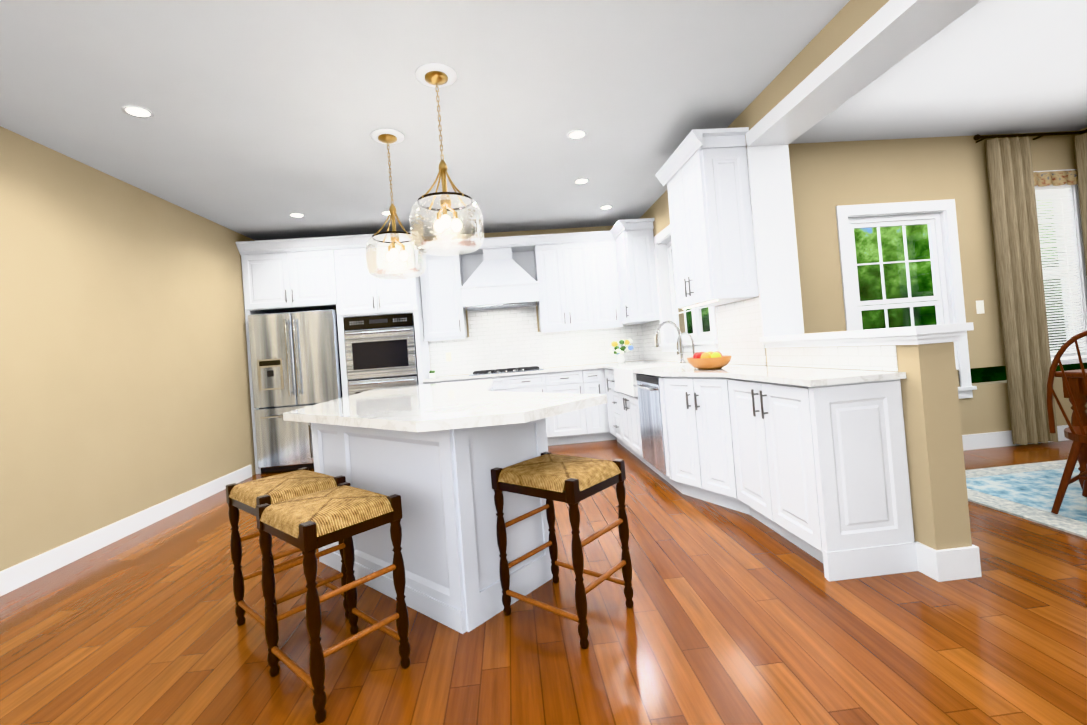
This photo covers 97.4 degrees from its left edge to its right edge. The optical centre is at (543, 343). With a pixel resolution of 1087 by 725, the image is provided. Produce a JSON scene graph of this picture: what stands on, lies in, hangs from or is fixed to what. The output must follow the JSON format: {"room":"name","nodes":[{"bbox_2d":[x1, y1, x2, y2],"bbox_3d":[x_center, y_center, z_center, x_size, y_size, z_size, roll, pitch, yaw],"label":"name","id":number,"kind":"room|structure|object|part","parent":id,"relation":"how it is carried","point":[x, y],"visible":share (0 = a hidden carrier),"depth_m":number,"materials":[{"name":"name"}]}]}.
{"room":"kitchen","nodes":[
{"label":"kitchen","id":0,"kind":"room"},
{"bbox_2d":[0,126,255,571],"bbox_3d":[-3.176,0.034,1.759,0.150,2.750,8.900,-4,-1,-4],"label":"wall","id":1,"kind":"structure","parent":0,"point":[124,380],"depth_m":3.51,"materials":[{"name":"beige paint"}]},
{"bbox_2d":[424,226,640,376],"bbox_3d":[-1.069,-0.058,6.305,4.740,2.750,0.150,-4,-1,-4],"label":"wall","id":2,"kind":"structure","parent":0,"point":[600,228],"depth_m":6.31,"materials":[{"name":"beige paint"}]},
{"bbox_2d":[239,247,335,314],"bbox_3d":[-2.941,-0.744,5.784,1.033,0.670,0.637,-4,-1,-4],"label":"upper cabinet","id":3,"kind":"object","parent":2,"relation":"attached to","point":[275,279],"depth_m":5.47,"materials":[{"name":"white wood"}]},
{"bbox_2d":[332,232,423,314],"bbox_3d":[-1.976,-0.792,5.849,0.903,0.920,0.652,-4,-1,-4],"label":"upper cabinet","id":4,"kind":"object","parent":2,"relation":"attached to","point":[358,292],"depth_m":5.53,"materials":[{"name":"white wood"}]},
{"bbox_2d":[420,254,466,342],"bbox_3d":[-1.272,-0.623,6.050,0.497,1.100,0.347,-4,-1,-4],"label":"upper cabinet","id":5,"kind":"object","parent":2,"relation":"attached to","point":[444,318],"depth_m":5.88,"materials":[{"name":"white wood"}]},
{"bbox_2d":[446,352,451,361],"bbox_3d":[-1.235,0.169,6.201,0.070,0.116,0.007,-4,-1,-4],"label":"electrical outlet plate","id":6,"kind":"object","parent":2,"relation":"attached to","point":[448,355],"depth_m":6.20,"materials":[{"name":"white plastic"}]},
{"bbox_2d":[460,239,535,286],"bbox_3d":[-0.569,-0.966,6.034,0.890,0.485,0.497,-4,-1,-4],"label":"range hood","id":7,"kind":"object","parent":2,"relation":"attached to","point":[492,262],"depth_m":5.97,"materials":[{"name":"white wood"}]},
{"bbox_2d":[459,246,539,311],"bbox_3d":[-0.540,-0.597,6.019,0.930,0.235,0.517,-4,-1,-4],"label":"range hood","id":8,"kind":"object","parent":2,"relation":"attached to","point":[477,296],"depth_m":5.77,"materials":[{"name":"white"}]},
{"bbox_2d":[429,306,640,376],"bbox_3d":[-0.097,-0.091,6.299,2.790,0.833,0.007,-4,-1,-4],"label":"tile backsplash","id":9,"kind":"structure","parent":2,"relation":"attached to","point":[505,338],"depth_m":6.28,"materials":[{"name":"white tile"}]},
{"bbox_2d":[536,239,595,330],"bbox_3d":[0.251,-0.738,6.166,0.666,1.100,0.347,-4,-1,-4],"label":"upper cabinet","id":10,"kind":"object","parent":2,"relation":"attached to","point":[563,266],"depth_m":5.99,"materials":[{"name":"white wood"}]},
{"bbox_2d":[588,235,619,326],"bbox_3d":[0.768,-0.778,6.205,0.374,1.100,0.347,-4,-1,-4],"label":"upper cabinet","id":11,"kind":"object","parent":2,"relation":"attached to","point":[605,297],"depth_m":6.03,"materials":[{"name":"white wood"}]},
{"bbox_2d":[0,439,1086,724],"bbox_3d":[1.093,1.139,2.052,8.515,0.100,8.900,-4,-1,-4],"label":"floor","id":12,"kind":"structure","parent":0,"point":[732,617],"depth_m":1.89,"materials":[{"name":"brown wood"}]},
{"bbox_2d":[226,467,348,642],"bbox_3d":[-1.158,0.939,2.180,0.434,0.649,0.364,-5,-1,41],"label":"stool","id":13,"kind":"object","parent":12,"relation":"on","point":[248,496],"visible":0.42,"depth_m":2.15,"materials":[{"name":"brown wood"}]},
{"bbox_3d":[-1.180,0.652,2.185,0.434,0.074,0.364,-5,-1,41],"label":"seat","id":14,"kind":"part","parent":13,"relation":"part of","materials":[{"name":"beige wicker"}]},
{"bbox_2d":[248,309,341,472],"bbox_3d":[-2.818,0.544,5.691,0.935,1.800,0.732,-4,-1,-4],"label":"fridge","id":15,"kind":"object","parent":12,"relation":"on","point":[295,360],"visible":0.79,"depth_m":5.38,"materials":[{"name":"silver metal"}]},
{"bbox_2d":[256,482,409,722],"bbox_3d":[-0.789,0.904,1.797,0.434,0.649,0.364,-5,-1,41],"label":"stool","id":16,"kind":"object","parent":12,"relation":"on","point":[307,525],"visible":1,"depth_m":1.73,"materials":[{"name":"brown wood"}]},
{"bbox_3d":[-0.811,0.618,1.802,0.434,0.074,0.364,-5,-1,41],"label":"seat","id":17,"kind":"part","parent":16,"relation":"part of","materials":[{"name":"beige wicker"}]},
{"bbox_2d":[337,311,431,396],"bbox_3d":[-1.886,0.369,5.824,0.903,1.390,0.665,-4,-1,-4],"label":"base cabinet","id":18,"kind":"object","parent":12,"relation":"on","point":[390,350],"depth_m":5.51,"materials":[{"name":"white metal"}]},
{"bbox_2d":[343,313,429,438],"bbox_3d":[-1.881,0.368,5.758,0.783,1.390,0.643,-4,-1,-4],"label":"wall oven","id":19,"kind":"object","parent":18,"relation":"in","point":[380,350],"depth_m":5.50,"materials":[{"name":"silver metal"}]},
{"bbox_2d":[424,360,655,382],"bbox_3d":[-0.026,0.333,5.974,2.819,0.030,0.642,-4,-1,-4],"label":"countertop","id":20,"kind":"structure","parent":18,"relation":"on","point":[535,370],"depth_m":5.68,"materials":[{"name":"white stone"}]},
{"bbox_2d":[429,370,435,377],"bbox_3d":[-1.372,0.372,5.899,0.070,0.096,0.103,-4,-1,-4],"label":"planter","id":21,"kind":"object","parent":20,"relation":"on","point":[432,374],"visible":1,"depth_m":5.85,"materials":[{"name":"white ceramic"}]},
{"bbox_2d":[468,366,543,375],"bbox_3d":[-0.463,0.331,5.941,0.900,0.040,0.470,-4,-1,-4],"label":"cooktop","id":22,"kind":"object","parent":20,"relation":"in","point":[533,368],"depth_m":5.74,"materials":[{"name":"black metal"}]},
{"bbox_2d":[609,339,633,362],"bbox_3d":[0.976,0.091,6.020,0.318,0.299,0.293,-4,-1,-4],"label":"flower vase","id":23,"kind":"object","parent":20,"relation":"on","point":[622,350],"visible":1,"depth_m":5.98,"materials":[{"name":"white ceramic"}]},
{"bbox_2d":[310,423,552,633],"bbox_3d":[-0.722,0.808,3.218,1.415,0.876,2.533,-4,-1,-4],"label":"kitchen island","id":24,"kind":"object","parent":12,"relation":"on","point":[432,455],"depth_m":2.17,"materials":[{"name":"white paint"}]},
{"bbox_2d":[283,379,606,442],"bbox_3d":[-0.606,0.338,3.122,1.670,0.040,2.730,-4,-1,-4],"label":"island countertop","id":25,"kind":"structure","parent":24,"relation":"on","point":[411,410],"depth_m":2.28,"materials":[{"name":"white stone"}]},
{"bbox_2d":[424,379,467,383],"bbox_3d":[-1.150,0.878,5.892,0.488,0.885,0.617,-4,-1,-4],"label":"base cabinet","id":26,"kind":"object","parent":12,"relation":"on","point":[445,380],"depth_m":5.60,"materials":[{"name":"white wood"}]},
{"bbox_2d":[468,375,507,391],"bbox_3d":[-0.674,0.841,5.928,0.470,0.885,0.617,-4,-1,-4],"label":"base cabinet","id":27,"kind":"object","parent":12,"relation":"on","point":[500,381],"depth_m":5.64,"materials":[{"name":"white wood"}]},
{"bbox_2d":[508,371,551,445],"bbox_3d":[-0.207,0.806,5.963,0.470,0.885,0.617,-4,-1,-4],"label":"base cabinet","id":28,"kind":"object","parent":12,"relation":"on","point":[516,383],"depth_m":5.67,"materials":[{"name":"white wood"}]},
{"bbox_2d":[491,452,633,648],"bbox_3d":[0.084,0.841,2.089,0.464,0.649,0.384,-5,-1,41],"label":"stool","id":29,"kind":"object","parent":12,"relation":"on","point":[571,481],"visible":1,"depth_m":2.02,"materials":[{"name":"brown wood"}]},
{"bbox_3d":[0.062,0.555,2.094,0.464,0.074,0.384,-5,-1,41],"label":"seat","id":30,"kind":"part","parent":29,"relation":"part of","materials":[{"name":"beige wicker"}]},
{"bbox_2d":[548,371,587,444],"bbox_3d":[0.251,0.771,5.998,0.450,0.885,0.617,-4,-1,-4],"label":"base cabinet","id":31,"kind":"object","parent":12,"relation":"on","point":[570,427],"depth_m":5.70,"materials":[{"name":"white wood"}]},
{"bbox_2d":[584,367,607,441],"bbox_3d":[0.587,0.746,6.023,0.226,0.885,0.617,-4,-1,-4],"label":"base cabinet","id":32,"kind":"object","parent":12,"relation":"on","point":[594,379],"depth_m":5.72,"materials":[{"name":"white wood"}]},
{"bbox_2d":[604,361,667,370],"bbox_3d":[1.075,0.240,5.407,0.702,0.030,0.655,-4,-1,-4],"label":"countertop","id":33,"kind":"structure","parent":32,"relation":"on","point":[611,366],"depth_m":5.26,"materials":[{"name":"white stone"}]},
{"bbox_2d":[604,367,615,439],"bbox_3d":[1.110,0.698,5.570,0.677,0.885,0.310,-4,-1,-4],"label":"base cabinet","id":34,"kind":"object","parent":12,"relation":"on","point":[609,393],"depth_m":5.64,"materials":[{"name":"white wood"}]},
{"bbox_2d":[612,391,639,458],"bbox_3d":[1.166,0.796,4.703,0.711,0.655,0.740,-4,-1,-4],"label":"base cabinet","id":35,"kind":"object","parent":12,"relation":"on","point":[627,429],"depth_m":4.77,"materials":[{"name":"white wood"}]},
{"bbox_2d":[616,387,635,394],"bbox_3d":[1.085,0.458,4.704,0.559,0.022,0.692,-4,-1,-4],"label":"countertop","id":36,"kind":"structure","parent":35,"relation":"on","point":[627,390],"depth_m":4.50,"materials":[{"name":"white stone"}]},
{"bbox_2d":[613,362,698,397],"bbox_3d":[1.076,0.342,4.706,0.603,0.253,0.736,-4,-1,-4],"label":"sink","id":37,"kind":"object","parent":36,"relation":"in","point":[624,377],"depth_m":4.70,"materials":[{"name":"white ceramic"}]},
{"bbox_2d":[655,320,685,362],"bbox_3d":[1.270,-0.019,4.774,0.293,0.435,0.115,-4,-1,-4],"label":"faucet","id":38,"kind":"object","parent":36,"relation":"on","point":[682,352],"depth_m":4.79,"materials":[{"name":"silver metal"}]},
{"bbox_2d":[608,363,679,438],"bbox_3d":[1.134,0.691,5.245,0.677,0.885,0.342,-4,-1,-4],"label":"sink","id":39,"kind":"object","parent":12,"relation":"on","point":[622,377],"depth_m":4.99,"materials":[{"name":"white"}]},
{"bbox_2d":[636,375,667,481],"bbox_3d":[1.172,0.675,3.984,0.575,0.872,0.610,-4,-1,-4],"label":"base cabinet","id":40,"kind":"object","parent":12,"relation":"on","point":[649,401],"depth_m":3.92,"materials":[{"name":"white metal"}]},
{"bbox_2d":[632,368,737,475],"bbox_3d":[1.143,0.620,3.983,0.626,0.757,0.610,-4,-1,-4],"label":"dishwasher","id":41,"kind":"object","parent":40,"relation":"in","point":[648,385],"depth_m":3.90,"materials":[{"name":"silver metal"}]},
{"bbox_2d":[660,379,735,509],"bbox_3d":[1.280,0.650,3.310,0.672,0.885,0.541,-4,-1,-4],"label":"base cabinet","id":42,"kind":"object","parent":12,"relation":"on","point":[698,442],"depth_m":3.29,"materials":[{"name":"white wood"}]},
{"bbox_2d":[728,379,917,580],"bbox_3d":[1.448,0.626,2.626,0.437,0.885,0.850,-4,-1,-4],"label":"base cabinet","id":43,"kind":"object","parent":12,"relation":"on","point":[812,463],"depth_m":2.20,"materials":[{"name":"white wood"}]},
{"bbox_2d":[632,363,905,390],"bbox_3d":[1.234,0.194,3.254,0.702,0.030,2.185,-4,-1,-4],"label":"countertop","id":44,"kind":"structure","parent":43,"relation":"on","point":[746,377],"depth_m":2.70,"materials":[{"name":"white stone"}]},
{"bbox_2d":[676,332,697,363],"bbox_3d":[1.340,0.039,4.481,0.186,0.300,0.044,-4,-1,-4],"label":"faucet","id":45,"kind":"object","parent":44,"relation":"on","point":[693,347],"depth_m":4.48,"materials":[{"name":"silver metal"}]},
{"bbox_2d":[687,351,730,368],"bbox_3d":[1.223,0.121,3.528,0.288,0.123,0.420,-4,-1,-4],"label":"fruit bowl","id":46,"kind":"object","parent":44,"relation":"on","point":[709,360],"visible":1,"depth_m":3.40,"materials":[{"name":"brown wood"}]},
{"bbox_2d":[965,460,1086,538],"bbox_3d":[3.843,0.873,2.287,2.270,0.014,2.650,-4,-1,-4],"label":"rug","id":47,"kind":"object","parent":12,"relation":"on","point":[1027,491],"visible":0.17,"depth_m":3.00,"materials":[{"name":"blue fabric"}]},
{"bbox_2d":[1047,331,1086,513],"bbox_3d":[3.096,0.413,2.537,0.551,1.018,0.517,-4,-1,-27],"label":"dining chair","id":48,"kind":"object","parent":47,"relation":"on","point":[1077,435],"visible":1,"depth_m":2.62,"materials":[{"name":"brown wood"}]},
{"bbox_2d":[1055,369,1086,490],"bbox_3d":[3.997,0.482,2.457,1.380,0.746,1.250,-4,-1,-4],"label":"dining table","id":49,"kind":"object","parent":47,"relation":"on","point":[1075,379],"visible":0.48,"depth_m":2.94,"materials":[{"name":"brown wood"}]},
{"bbox_2d":[0,0,1086,240],"bbox_3d":[0.873,-1.703,2.097,8.515,0.100,8.900,-4,-1,-4],"label":"ceiling","id":50,"kind":"structure","parent":0,"point":[268,118],"depth_m":2.97,"materials":[{"name":"white paint"}]},
{"bbox_2d":[121,105,153,117],"bbox_3d":[-2.421,-1.384,2.849,0.150,0.004,0.150,-4,-1,-4],"label":"recessed light","id":51,"kind":"object","parent":50,"relation":"in","point":[138,111],"visible":1,"depth_m":2.84,"materials":[{"name":"white plastic"}]},
{"bbox_2d":[289,213,304,217],"bbox_3d":[-2.568,-1.340,4.973,0.150,0.004,0.150,-4,-1,-4],"label":"recessed light","id":52,"kind":"object","parent":50,"relation":"in","point":[297,215],"visible":1,"depth_m":4.97,"materials":[{"name":"white plastic"}]},
{"bbox_2d":[381,211,390,215],"bbox_3d":[-1.671,-1.406,5.141,0.150,0.004,0.150,-4,-1,-4],"label":"recessed light","id":53,"kind":"object","parent":50,"relation":"in","point":[385,213],"visible":0.58,"depth_m":5.13,"materials":[{"name":"white"}]},
{"bbox_2d":[365,129,425,279],"bbox_3d":[-1.073,-0.978,3.391,0.410,1.005,0.410,-4,-1,-4],"label":"pendant light","id":54,"kind":"object","parent":50,"relation":"hanging from","point":[387,136],"visible":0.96,"depth_m":3.32,"materials":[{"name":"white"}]},
{"bbox_3d":[-1.045,-0.614,3.385,0.410,0.275,0.410,-4,-1,-4],"label":"lamp shade","id":55,"kind":"part","parent":54,"relation":"part of","materials":[{"name":"clear glass"}]},
{"bbox_2d":[410,63,483,255],"bbox_3d":[-0.572,-1.027,2.707,0.410,1.005,0.410,-4,-1,-4],"label":"pendant light","id":56,"kind":"object","parent":50,"relation":"hanging from","point":[437,75],"visible":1,"depth_m":2.63,"materials":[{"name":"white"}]},
{"bbox_3d":[-0.544,-0.663,2.701,0.410,0.275,0.410,-4,-1,-4],"label":"lamp shade","id":57,"kind":"part","parent":56,"relation":"part of","materials":[{"name":"clear glass"}]},
{"bbox_2d":[567,130,586,138],"bbox_3d":[0.253,-1.579,3.603,0.150,0.004,0.150,-4,-1,-4],"label":"recessed light","id":58,"kind":"object","parent":50,"relation":"in","point":[576,134],"visible":1,"depth_m":3.60,"materials":[{"name":"white"}]},
{"bbox_2d":[574,178,588,183],"bbox_3d":[0.368,-1.572,4.614,0.150,0.004,0.150,-4,-1,-4],"label":"recessed light","id":59,"kind":"object","parent":50,"relation":"in","point":[581,181],"visible":1,"depth_m":4.61,"materials":[{"name":"white"}]},
{"bbox_2d":[600,205,612,209],"bbox_3d":[0.729,-1.585,5.544,0.150,0.004,0.150,-4,-1,-4],"label":"recessed light","id":60,"kind":"object","parent":50,"relation":"in","point":[606,207],"visible":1,"depth_m":5.54,"materials":[{"name":"white plastic"}]},
{"bbox_2d":[639,0,1086,549],"bbox_3d":[1.766,-0.340,2.209,0.270,2.750,8.750,-4,-1,-4],"label":"wall","id":61,"kind":"structure","parent":0,"point":[825,176],"depth_m":4.11,"materials":[{"name":"beige paint"}]},
{"bbox_2d":[0,0,1086,595],"bbox_3d":[1.066,-0.204,1.718,8.315,2.570,7.880,-4,-1,-4],"label":"trim","id":62,"kind":"structure","parent":61,"relation":"attached to","point":[882,40],"depth_m":3.37,"materials":[{"name":"white wood"}]},
{"bbox_2d":[612,227,663,326],"bbox_3d":[1.140,-0.812,5.811,0.352,1.100,0.445,-4,-1,-4],"label":"upper cabinet","id":63,"kind":"object","parent":61,"relation":"attached to","point":[636,282],"depth_m":5.60,"materials":[{"name":"white wood"}]},
{"bbox_3d":[-0.099,-0.184,4.665,2.510,0.017,2.690,-4,-1,-4],"label":"under cabinet light rail","id":64,"kind":"part","parent":63,"relation":"part of","materials":[{"name":"white wood"}]},
{"bbox_2d":[667,241,711,342],"bbox_3d":[1.539,-0.601,4.881,0.062,1.148,1.276,-4,-1,-4],"label":"window","id":65,"kind":"structure","parent":61,"relation":"in","point":[698,334],"depth_m":5.19,"materials":[{"name":"white wood"}]},
{"bbox_2d":[664,139,758,308],"bbox_3d":[1.296,-0.867,3.741,0.347,1.100,0.708,-4,-1,-4],"label":"upper cabinet","id":66,"kind":"object","parent":61,"relation":"attached to","point":[709,197],"depth_m":3.40,"materials":[{"name":"white wood"}]},
{"bbox_2d":[641,297,897,370],"bbox_3d":[1.485,-0.072,4.323,0.007,0.491,4.179,-4,-1,-4],"label":"tile backsplash","id":67,"kind":"structure","parent":61,"relation":"attached to","point":[739,327],"depth_m":3.47,"materials":[{"name":"white tile"}]},
{"bbox_2d":[848,213,949,329],"bbox_3d":[3.122,-0.358,4.200,0.888,1.539,0.050,-4,-1,-4],"label":"window","id":68,"kind":"structure","parent":61,"relation":"in","point":[932,221],"depth_m":4.21,"materials":[{"name":"white wood"}]},
{"bbox_2d":[976,300,984,313],"bbox_3d":[3.835,-0.323,4.187,0.070,0.116,0.009,-4,-1,-4],"label":"electrical outlet plate","id":69,"kind":"object","parent":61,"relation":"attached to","point":[980,306],"depth_m":4.19,"materials":[{"name":"white plastic"}]},
{"bbox_2d":[973,129,1086,444],"bbox_3d":[4.486,-0.540,2.641,1.124,2.684,3.200,-4,-1,-4],"label":"curtains","id":70,"kind":"object","parent":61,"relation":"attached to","point":[1019,266],"visible":1,"depth_m":4.11,"materials":[{"name":"fabric"}]},
{"bbox_2d":[1033,169,1077,186],"bbox_3d":[4.524,-1.484,3.302,0.773,0.140,1.893,-4,-1,-4],"label":"shades","id":71,"kind":"object","parent":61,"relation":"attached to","point":[1054,177],"visible":0.58,"depth_m":4.22,"materials":[{"name":"beige fabric"}]},
{"bbox_2d":[1035,191,1081,359],"bbox_3d":[4.495,-0.627,4.318,0.598,1.569,0.050,-4,-1,-4],"label":"window","id":72,"kind":"structure","parent":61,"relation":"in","point":[1067,355],"depth_m":4.32,"materials":[{"name":"white"}]},
{"bbox_2d":[1035,185,1086,360],"bbox_3d":[4.499,-0.631,4.267,0.594,1.559,0.030,-4,-1,-4],"label":"window blinds","id":73,"kind":"object","parent":72,"relation":"attached to","point":[1060,190],"visible":0.69,"depth_m":4.28,"materials":[{"name":"white plastic"}]}
]}

